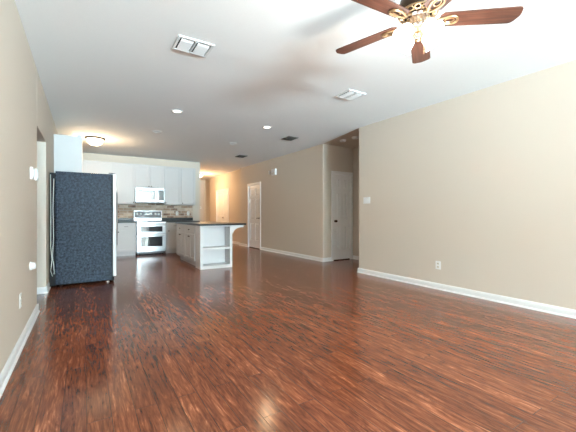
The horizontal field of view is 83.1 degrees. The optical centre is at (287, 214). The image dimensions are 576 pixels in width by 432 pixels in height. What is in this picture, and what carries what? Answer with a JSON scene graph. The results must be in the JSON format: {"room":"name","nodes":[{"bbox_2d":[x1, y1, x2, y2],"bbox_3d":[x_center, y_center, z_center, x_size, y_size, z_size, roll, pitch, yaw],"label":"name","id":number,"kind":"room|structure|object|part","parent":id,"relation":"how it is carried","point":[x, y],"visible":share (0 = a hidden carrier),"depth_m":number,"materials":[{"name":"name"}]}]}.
{"room":"empty living room","nodes":[
{"label":"empty living room","id":0,"kind":"room"},
{"bbox_2d":[0,0,57,372],"bbox_3d":[-0.217,-0.270,-0.614,0.120,2.740,21.190,0,0,-32],"label":"wall","id":1,"kind":"structure","parent":0,"point":[27,125],"depth_m":2.72,"materials":[{"name":"beige paint"}]},
{"bbox_2d":[19,293,21,308],"bbox_3d":[-2.222,0.715,2.702,0.010,0.118,0.075,0,0,-32],"label":"wall outlet","id":2,"kind":"object","parent":1,"relation":"attached to","point":[20,294],"visible":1,"depth_m":2.68,"materials":[{"name":"white plastic"}]},
{"bbox_2d":[0,282,50,397],"bbox_3d":[0.903,1.055,-2.373,0.147,0.090,17.020,0,0,-32],"label":"baseboard","id":3,"kind":"structure","parent":1,"relation":"attached to","point":[6,372],"depth_m":2.57,"materials":[{"name":"white paint"}]},
{"bbox_2d":[30,167,34,179],"bbox_3d":[-2.555,-0.410,3.249,0.027,0.118,0.118,0,0,-32],"label":"light switch","id":4,"kind":"object","parent":1,"relation":"attached to","point":[32,172],"visible":1,"depth_m":3.20,"materials":[{"name":"white plastic"}]},
{"bbox_2d":[29,262,35,269],"bbox_3d":[-2.518,0.507,3.213,0.050,0.084,0.084,0,0,-32],"label":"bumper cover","id":5,"kind":"object","parent":1,"relation":"attached to","point":[32,265],"visible":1,"depth_m":3.19,"materials":[{"name":"white plastic"}]},
{"bbox_2d":[34,169,37,180],"bbox_3d":[-2.729,-0.430,3.529,0.029,0.125,0.085,0,0,-32],"label":"light switch","id":6,"kind":"object","parent":1,"relation":"attached to","point":[35,170],"visible":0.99,"depth_m":3.49,"materials":[{"name":"white plastic"}]},
{"bbox_2d":[54,134,82,172],"bbox_3d":[-4.649,-0.861,6.988,0.445,1.149,2.880,0,0,-32],"label":"upper cabinet","id":7,"kind":"object","parent":1,"relation":"attached to","point":[68,151],"visible":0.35,"depth_m":5.76,"materials":[{"name":"white paint"}]},
{"bbox_3d":[-3.921,-0.843,6.172,0.020,1.096,0.706,0,0,-32],"label":"door","id":8,"kind":"part","parent":7,"relation":"part of","materials":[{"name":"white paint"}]},
{"bbox_2d":[83,153,199,220],"bbox_3d":[-4.374,-0.270,9.357,3.680,2.740,0.120,0,0,-32],"label":"wall","id":9,"kind":"structure","parent":0,"point":[86,156],"depth_m":9.64,"materials":[{"name":"beige paint"}]},
{"bbox_2d":[83,160,111,173],"bbox_3d":[-5.056,-0.843,8.633,0.675,1.114,0.380,0,0,-32],"label":"upper cabinet","id":10,"kind":"object","parent":9,"relation":"attached to","point":[100,167],"visible":0.38,"depth_m":8.50,"materials":[{"name":"white paint"}]},
{"bbox_2d":[112,162,134,203],"bbox_3d":[-4.539,-0.843,8.957,0.545,1.114,0.380,0,0,-32],"label":"upper cabinet","id":11,"kind":"object","parent":9,"relation":"attached to","point":[125,172],"visible":0.8,"depth_m":8.85,"materials":[{"name":"white paint"}]},
{"bbox_2d":[135,164,163,187],"bbox_3d":[-3.980,-1.075,9.308,0.775,0.650,0.380,0,0,-32],"label":"upper cabinet","id":12,"kind":"object","parent":9,"relation":"attached to","point":[146,176],"visible":0.9,"depth_m":9.17,"materials":[{"name":"white paint"}]},
{"bbox_3d":[-4.064,-1.075,9.079,0.372,0.632,0.020,0,0,-32],"label":"door","id":13,"kind":"part","parent":12,"relation":"part of","materials":[{"name":"white paint"}]},
{"bbox_2d":[135,187,164,202],"bbox_3d":[-3.950,-0.533,9.255,0.756,0.430,0.478,0,0,-32],"label":"microwave","id":14,"kind":"object","parent":12,"relation":"attached to","point":[142,195],"visible":0.99,"depth_m":9.08,"materials":[{"name":"metal"}]},
{"bbox_3d":[-3.933,-0.543,9.060,0.578,0.403,0.029,0,0,-32],"label":"door","id":15,"kind":"part","parent":14,"relation":"part of","materials":[{"name":"metal"}]},
{"bbox_3d":[-3.611,-0.543,9.262,0.174,0.403,0.029,0,0,-32],"label":"control panel","id":16,"kind":"part","parent":14,"relation":"part of","materials":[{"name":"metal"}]},
{"bbox_3d":[-3.737,-1.075,9.284,0.372,0.632,0.020,0,0,-32],"label":"door","id":17,"kind":"part","parent":12,"relation":"part of","materials":[{"name":"white paint"}]},
{"bbox_2d":[118,203,192,217],"bbox_3d":[-4.115,-0.111,9.443,2.670,0.409,0.010,0,0,-32],"label":"backsplash","id":18,"kind":"structure","parent":9,"relation":"attached to","point":[124,210],"depth_m":9.64,"materials":[{"name":"tile"}]},
{"bbox_2d":[162,166,194,204],"bbox_3d":[-3.269,-0.843,9.755,0.905,1.114,0.380,0,0,-32],"label":"upper cabinet","id":19,"kind":"object","parent":9,"relation":"attached to","point":[179,182],"visible":0.99,"depth_m":9.61,"materials":[{"name":"white paint"}]},
{"bbox_3d":[-3.372,-0.843,9.513,0.456,1.096,0.020,0,0,-32],"label":"door","id":20,"kind":"part","parent":19,"relation":"part of","materials":[{"name":"white paint"}]},
{"bbox_3d":[-2.991,-0.843,9.752,0.419,1.096,0.020,0,0,-32],"label":"door","id":21,"kind":"part","parent":19,"relation":"part of","materials":[{"name":"white paint"}]},
{"bbox_2d":[200,180,209,221],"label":"door","id":22,"kind":"structure","parent":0,"point":[201,181],"depth_m":15.61,"materials":[{"name":"beige paint"}]},
{"bbox_2d":[204,180,205,221],"bbox_3d":[-3.966,-0.270,15.545,0.090,2.740,0.050,0,0,-32],"label":"trim","id":23,"kind":"structure","parent":22,"relation":"attached to","point":[204,180],"depth_m":15.52,"materials":[{"name":"beige paint"}]},
{"bbox_2d":[210,170,239,241],"bbox_3d":[-2.531,-0.270,13.211,0.120,2.740,3.630,0,0,-32],"label":"wall","id":24,"kind":"structure","parent":0,"point":[231,180],"depth_m":12.54,"materials":[{"name":"beige paint"}]},
{"bbox_2d":[216,188,228,221],"bbox_3d":[-2.674,0.034,13.387,0.156,2.133,1.436,0,0,-32],"label":"door","id":25,"kind":"structure","parent":24,"relation":"in","point":[222,196],"depth_m":13.39,"materials":[{"name":"white paint"}]},
{"bbox_2d":[0,243,575,431],"bbox_3d":[0.466,1.150,2.831,8.200,0.100,26.540,0,0,-32],"label":"floor","id":26,"kind":"structure","parent":0,"point":[268,341],"depth_m":2.48,"materials":[{"name":"laminate"}]},
{"bbox_2d":[50,171,117,286],"bbox_3d":[-3.396,0.211,5.472,0.937,1.778,0.880,0,0,-32],"label":"refrigerator","id":27,"kind":"object","parent":26,"relation":"on","point":[83,206],"visible":1,"depth_m":5.07,"materials":[{"name":"black metal"}]},
{"bbox_3d":[-3.538,0.167,4.882,0.056,1.534,0.017,0,0,-32],"label":"power cord","id":28,"kind":"part","parent":27,"relation":"part of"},
{"bbox_3d":[-3.763,0.225,5.241,0.070,1.710,0.820,0,0,-32],"label":"panel","id":29,"kind":"part","parent":27,"relation":"part of","materials":[{"name":"black plastic"}]},
{"bbox_3d":[-2.948,0.170,5.493,0.049,1.670,0.440,0,0,-32],"label":"freezer door","id":30,"kind":"part","parent":27,"relation":"part of","materials":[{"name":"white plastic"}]},
{"bbox_3d":[-3.003,0.075,5.672,0.058,0.970,0.022,0,0,-32],"label":"handle","id":31,"kind":"part","parent":27,"relation":"part of","materials":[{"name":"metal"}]},
{"bbox_2d":[116,223,135,255],"bbox_3d":[-4.643,0.662,8.695,0.980,0.876,0.665,0,0,-32],"label":"base cabinet","id":32,"kind":"object","parent":26,"relation":"on","point":[126,246],"visible":0.47,"depth_m":8.59,"materials":[{"name":"white paint"}]},
{"bbox_3d":[-4.274,0.698,8.581,0.455,0.545,0.020,0,0,-32],"label":"door","id":33,"kind":"part","parent":32,"relation":"part of","materials":[{"name":"white paint"}]},
{"bbox_2d":[118,218,135,222],"bbox_3d":[-4.654,0.160,8.712,0.980,0.129,0.675,0,0,-32],"label":"countertop","id":34,"kind":"structure","parent":32,"relation":"on","point":[120,220],"depth_m":9.06,"materials":[{"name":"stone"}]},
{"bbox_3d":[-4.274,0.323,8.582,0.455,0.155,0.018,0,0,-32],"label":"drawer","id":35,"kind":"part","parent":32,"relation":"part of","materials":[{"name":"white paint"}]},
{"bbox_2d":[133,210,165,254],"bbox_3d":[-3.888,0.492,9.147,0.756,1.215,0.722,0,0,-32],"label":"range","id":36,"kind":"object","parent":26,"relation":"on","point":[150,227],"visible":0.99,"depth_m":8.94,"materials":[{"name":"white metal"}]},
{"bbox_3d":[-4.042,0.003,9.392,0.724,0.195,0.011,0,0,-32],"label":"control panel","id":37,"kind":"part","parent":36,"relation":"part of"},
{"bbox_3d":[-3.734,0.223,8.902,0.756,0.044,0.049,0,0,-32],"label":"rail","id":38,"kind":"part","parent":36,"relation":"part of","materials":[{"name":"metal"}]},
{"bbox_2d":[136,221,165,221],"bbox_3d":[-3.884,0.189,9.141,0.756,0.022,0.605,0,0,-32],"label":"cooktop","id":39,"kind":"object","parent":36,"relation":"in","point":[136,221],"depth_m":8.87,"materials":[{"name":"white glass"}]},
{"bbox_3d":[-3.736,0.388,8.905,0.750,0.275,0.041,0,0,-32],"label":"oven door","id":40,"kind":"part","parent":36,"relation":"part of","materials":[{"name":"metal"}]},
{"bbox_3d":[-3.736,0.729,8.905,0.750,0.393,0.041,0,0,-32],"label":"oven door","id":41,"kind":"part","parent":36,"relation":"part of","materials":[{"name":"metal"}]},
{"bbox_3d":[-3.738,0.971,8.908,0.750,0.082,0.034,0,0,-32],"label":"kick panel","id":42,"kind":"part","parent":36,"relation":"part of","materials":[{"name":"metal"}]},
{"bbox_2d":[165,222,176,252],"bbox_3d":[-3.182,0.662,9.612,0.910,0.876,0.665,0,0,-32],"label":"base cabinet","id":43,"kind":"object","parent":26,"relation":"on","point":[171,227],"visible":0.3,"depth_m":9.19,"materials":[{"name":"white paint"}]},
{"bbox_3d":[-3.213,0.323,9.248,0.430,0.155,0.018,0,0,-32],"label":"drawer","id":44,"kind":"part","parent":43,"relation":"part of","materials":[{"name":"white paint"}]},
{"bbox_3d":[-3.213,0.698,9.247,0.430,0.545,0.020,0,0,-32],"label":"door","id":45,"kind":"part","parent":43,"relation":"part of","materials":[{"name":"white paint"}]},
{"bbox_2d":[162,218,199,221],"bbox_3d":[-3.180,0.160,9.637,0.940,0.129,0.675,0,0,-32],"label":"countertop","id":46,"kind":"structure","parent":43,"relation":"on","point":[163,219],"depth_m":9.81,"materials":[{"name":"stone"}]},
{"bbox_2d":[176,224,242,269],"bbox_3d":[-1.874,0.662,7.495,0.975,0.876,1.912,0,0,-32],"label":"kitchen island","id":47,"kind":"object","parent":26,"relation":"on","point":[203,247],"visible":0.98,"depth_m":6.89,"materials":[{"name":"white paint"}]},
{"bbox_3d":[-2.654,0.695,7.896,0.020,0.550,0.378,0,0,-32],"label":"door","id":48,"kind":"part","parent":47,"relation":"part of","materials":[{"name":"white paint"}]},
{"bbox_3d":[-2.551,0.325,7.735,0.018,0.150,0.755,0,0,-32],"label":"drawer","id":49,"kind":"part","parent":47,"relation":"part of","materials":[{"name":"white paint"}]},
{"bbox_3d":[-2.450,0.695,7.572,0.020,0.550,0.378,0,0,-32],"label":"door","id":50,"kind":"part","parent":47,"relation":"part of","materials":[{"name":"white paint"}]},
{"bbox_3d":[-2.237,0.695,7.232,0.020,0.550,0.378,0,0,-32],"label":"door","id":51,"kind":"part","parent":47,"relation":"part of","materials":[{"name":"white paint"}]},
{"bbox_3d":[-2.134,0.325,7.070,0.018,0.150,0.755,0,0,-32],"label":"drawer","id":52,"kind":"part","parent":47,"relation":"part of","materials":[{"name":"white paint"}]},
{"bbox_3d":[-2.033,0.695,6.907,0.020,0.550,0.378,0,0,-32],"label":"door","id":53,"kind":"part","parent":47,"relation":"part of","materials":[{"name":"white paint"}]},
{"bbox_2d":[175,222,245,225],"bbox_3d":[-1.847,0.205,7.509,1.005,0.038,1.995,0,0,-32],"label":"island countertop","id":54,"kind":"structure","parent":47,"relation":"on","point":[186,223],"depth_m":6.78,"materials":[{"name":"stone"}]},
{"bbox_3d":[-1.458,0.662,6.634,0.677,0.876,0.012,0,0,-32],"label":"frame","id":55,"kind":"part","parent":47,"relation":"part of","materials":[{"name":"white paint"}]},
{"bbox_2d":[203,246,229,249],"bbox_3d":[-1.546,0.695,6.774,0.609,0.040,0.311,0,0,-32],"label":"shelf","id":56,"kind":"object","parent":47,"relation":"attached to","point":[204,247],"depth_m":6.72,"materials":[{"name":"white paint"}]},
{"bbox_2d":[203,262,229,266],"bbox_3d":[-1.546,1.069,6.774,0.609,0.062,0.311,0,0,-32],"label":"shelf","id":57,"kind":"object","parent":47,"relation":"attached to","point":[205,264],"depth_m":6.75,"materials":[{"name":"white paint"}]},
{"bbox_2d":[15,0,575,180],"bbox_3d":[0.466,-1.690,2.831,8.200,0.100,26.540,0,0,-32],"label":"ceiling","id":58,"kind":"structure","parent":0,"point":[110,70],"depth_m":3.65,"materials":[{"name":"white paint"}]},
{"bbox_2d":[84,136,104,145],"bbox_3d":[-4.137,-1.552,6.967,0.384,0.176,0.384,0,0,-32],"label":"flush light","id":59,"kind":"object","parent":58,"relation":"attached to","point":[92,140],"visible":1,"depth_m":6.86,"materials":[{"name":"white glass"}]},
{"bbox_3d":[-4.137,-1.544,6.967,0.316,0.131,0.316,0,0,-32],"label":"lamp shade","id":60,"kind":"part","parent":59,"relation":"part of","materials":[{"name":"white glass"}]},
{"bbox_2d":[171,109,182,112],"bbox_3d":[-1.759,-1.635,5.154,0.184,0.009,0.184,0,0,-32],"label":"recessed light","id":61,"kind":"object","parent":58,"relation":"in","point":[172,110],"visible":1,"depth_m":5.15,"materials":[{"name":"white metal"}]},
{"bbox_2d":[172,35,214,57],"bbox_3d":[-0.926,-1.630,3.168,0.340,0.020,0.280,0,0,-32],"label":"ceiling vent","id":62,"kind":"object","parent":58,"relation":"in","point":[182,43],"visible":1,"depth_m":3.15,"materials":[{"name":"white metal"}]},
{"bbox_2d":[282,136,298,140],"bbox_3d":[0.041,-1.630,6.980,0.250,0.020,0.300,0,0,-32],"label":"ceiling vent","id":63,"kind":"object","parent":58,"relation":"in","point":[290,138],"visible":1,"depth_m":6.94,"materials":[{"name":"metal"}]},
{"bbox_2d":[335,89,365,100],"bbox_3d":[0.855,-1.630,4.450,0.310,0.020,0.290,0,0,-32],"label":"ceiling vent","id":64,"kind":"object","parent":58,"relation":"in","point":[349,94],"visible":1,"depth_m":4.43,"materials":[{"name":"white metal"}]},
{"bbox_2d":[336,0,523,63],"bbox_3d":[0.856,-1.370,2.230,1.230,0.540,1.262,0,0,-32],"label":"ceiling fan","id":65,"kind":"object","parent":58,"relation":"hanging from","point":[419,32],"visible":1,"depth_m":2.19,"materials":[{"name":"brown wood"}]},
{"bbox_3d":[0.602,-1.337,2.515,0.520,0.029,0.145,0,0,42],"label":"blade","id":66,"kind":"part","parent":65,"relation":"part of","materials":[{"name":"brown wood"}]},
{"bbox_3d":[0.551,-1.337,2.048,0.520,0.029,0.145,0,0,-30],"label":"blade","id":67,"kind":"part","parent":65,"relation":"part of","materials":[{"name":"brown wood"}]},
{"bbox_3d":[0.776,-1.345,2.359,0.202,0.059,0.083,0,0,42],"label":"blade arm","id":68,"kind":"part","parent":65,"relation":"part of","materials":[{"name":"gold metal"}]},
{"bbox_3d":[0.753,-1.345,2.165,0.202,0.059,0.083,0,0,-30],"label":"blade arm","id":69,"kind":"part","parent":65,"relation":"part of","materials":[{"name":"gold metal"}]},
{"bbox_3d":[0.782,-1.222,2.200,0.139,0.138,0.123,0,0,-32],"label":"lamp shade","id":70,"kind":"part","parent":65,"relation":"part of","materials":[{"name":"white glass"}]},
{"bbox_3d":[0.853,-1.222,2.362,0.123,0.138,0.139,0,0,-32],"label":"lamp shade","id":71,"kind":"part","parent":65,"relation":"part of","materials":[{"name":"white glass"}]},
{"bbox_3d":[0.799,-1.240,2.205,0.060,0.062,0.044,0,0,-32],"label":"bulb","id":72,"kind":"part","parent":65,"relation":"part of","materials":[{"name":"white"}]},
{"bbox_3d":[1.062,-1.337,2.611,0.145,0.029,0.520,0,0,24],"label":"blade","id":73,"kind":"part","parent":65,"relation":"part of","materials":[{"name":"brown wood"}]},
{"bbox_3d":[0.940,-1.240,2.147,0.044,0.062,0.060,0,0,-32],"label":"bulb","id":74,"kind":"part","parent":65,"relation":"part of","materials":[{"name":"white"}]},
{"bbox_3d":[1.014,-1.222,2.292,0.139,0.138,0.123,0,0,-32],"label":"lamp shade","id":75,"kind":"part","parent":65,"relation":"part of","materials":[{"name":"white glass"}]},
{"bbox_3d":[0.944,-1.222,2.130,0.123,0.138,0.139,0,0,-32],"label":"lamp shade","id":76,"kind":"part","parent":65,"relation":"part of","materials":[{"name":"white glass"}]},
{"bbox_3d":[0.931,-1.345,2.083,0.083,0.059,0.202,0,0,-12],"label":"blade arm","id":77,"kind":"part","parent":65,"relation":"part of","materials":[{"name":"gold metal"}]},
{"bbox_3d":[0.980,-1.337,1.855,0.145,0.029,0.520,0,0,-12],"label":"blade","id":78,"kind":"part","parent":65,"relation":"part of","materials":[{"name":"brown wood"}]},
{"bbox_3d":[1.063,-1.345,2.227,0.202,0.059,0.083,0,0,6],"label":"blade arm","id":79,"kind":"part","parent":65,"relation":"part of","materials":[{"name":"gold metal"}]},
{"bbox_3d":[1.296,-1.337,2.203,0.520,0.029,0.145,0,0,6],"label":"blade","id":80,"kind":"part","parent":65,"relation":"part of","materials":[{"name":"brown wood"}]},
{"bbox_2d":[240,144,352,257],"bbox_3d":[-0.004,-0.270,9.844,1.060,2.740,4.760,0,0,-32],"label":"wall","id":81,"kind":"structure","parent":0,"point":[295,201],"depth_m":8.41,"materials":[{"name":"beige paint"}]},
{"bbox_2d":[247,182,260,248],"bbox_3d":[-1.077,0.034,10.617,0.156,2.133,0.966,0,0,-32],"label":"door","id":82,"kind":"structure","parent":81,"relation":"in","point":[253,189],"depth_m":10.61,"materials":[{"name":"white paint"}]},
{"bbox_2d":[271,168,276,174],"bbox_3d":[-0.411,-1.235,9.441,0.058,0.180,0.230,0,0,-32],"label":"door chime","id":83,"kind":"object","parent":81,"relation":"attached to","point":[273,171],"visible":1,"depth_m":9.36,"materials":[{"name":"white plastic"}]},
{"bbox_2d":[331,171,352,260],"bbox_3d":[1.291,0.034,7.880,0.671,2.133,0.164,0,0,-32],"label":"door","id":84,"kind":"structure","parent":81,"relation":"in","point":[341,182],"depth_m":7.86,"materials":[{"name":"white paint"}]},
{"bbox_2d":[353,147,358,255],"bbox_3d":[2.045,-0.270,7.464,0.120,2.740,1.450,0,0,-32],"label":"wall","id":85,"kind":"structure","parent":0,"point":[355,150],"depth_m":7.94,"materials":[{"name":"beige paint"}]},
{"bbox_2d":[359,60,575,309],"bbox_3d":[6.032,-0.270,-0.045,1.350,2.740,15.510,0,0,-32],"label":"wall","id":86,"kind":"structure","parent":0,"point":[481,184],"depth_m":4.24,"materials":[{"name":"beige paint"}]},
{"bbox_2d":[363,197,369,203],"bbox_3d":[1.447,-0.260,5.979,0.011,0.118,0.165,0,0,-32],"label":"light switch","id":87,"kind":"object","parent":86,"relation":"attached to","point":[366,200],"visible":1,"depth_m":5.98,"materials":[{"name":"white plastic"}]},
{"bbox_2d":[239,243,575,318],"bbox_3d":[4.319,1.055,2.546,1.257,0.090,21.720,0,0,-32],"label":"baseboard","id":88,"kind":"structure","parent":86,"relation":"attached to","point":[566,312],"depth_m":4.47,"materials":[{"name":"white paint"}]},
{"bbox_2d":[436,261,440,269],"bbox_3d":[2.204,0.745,4.774,0.010,0.120,0.080,0,0,-32],"label":"wall outlet","id":89,"kind":"object","parent":86,"relation":"attached to","point":[438,263],"visible":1,"depth_m":4.76,"materials":[{"name":"white plastic"}]}
]}

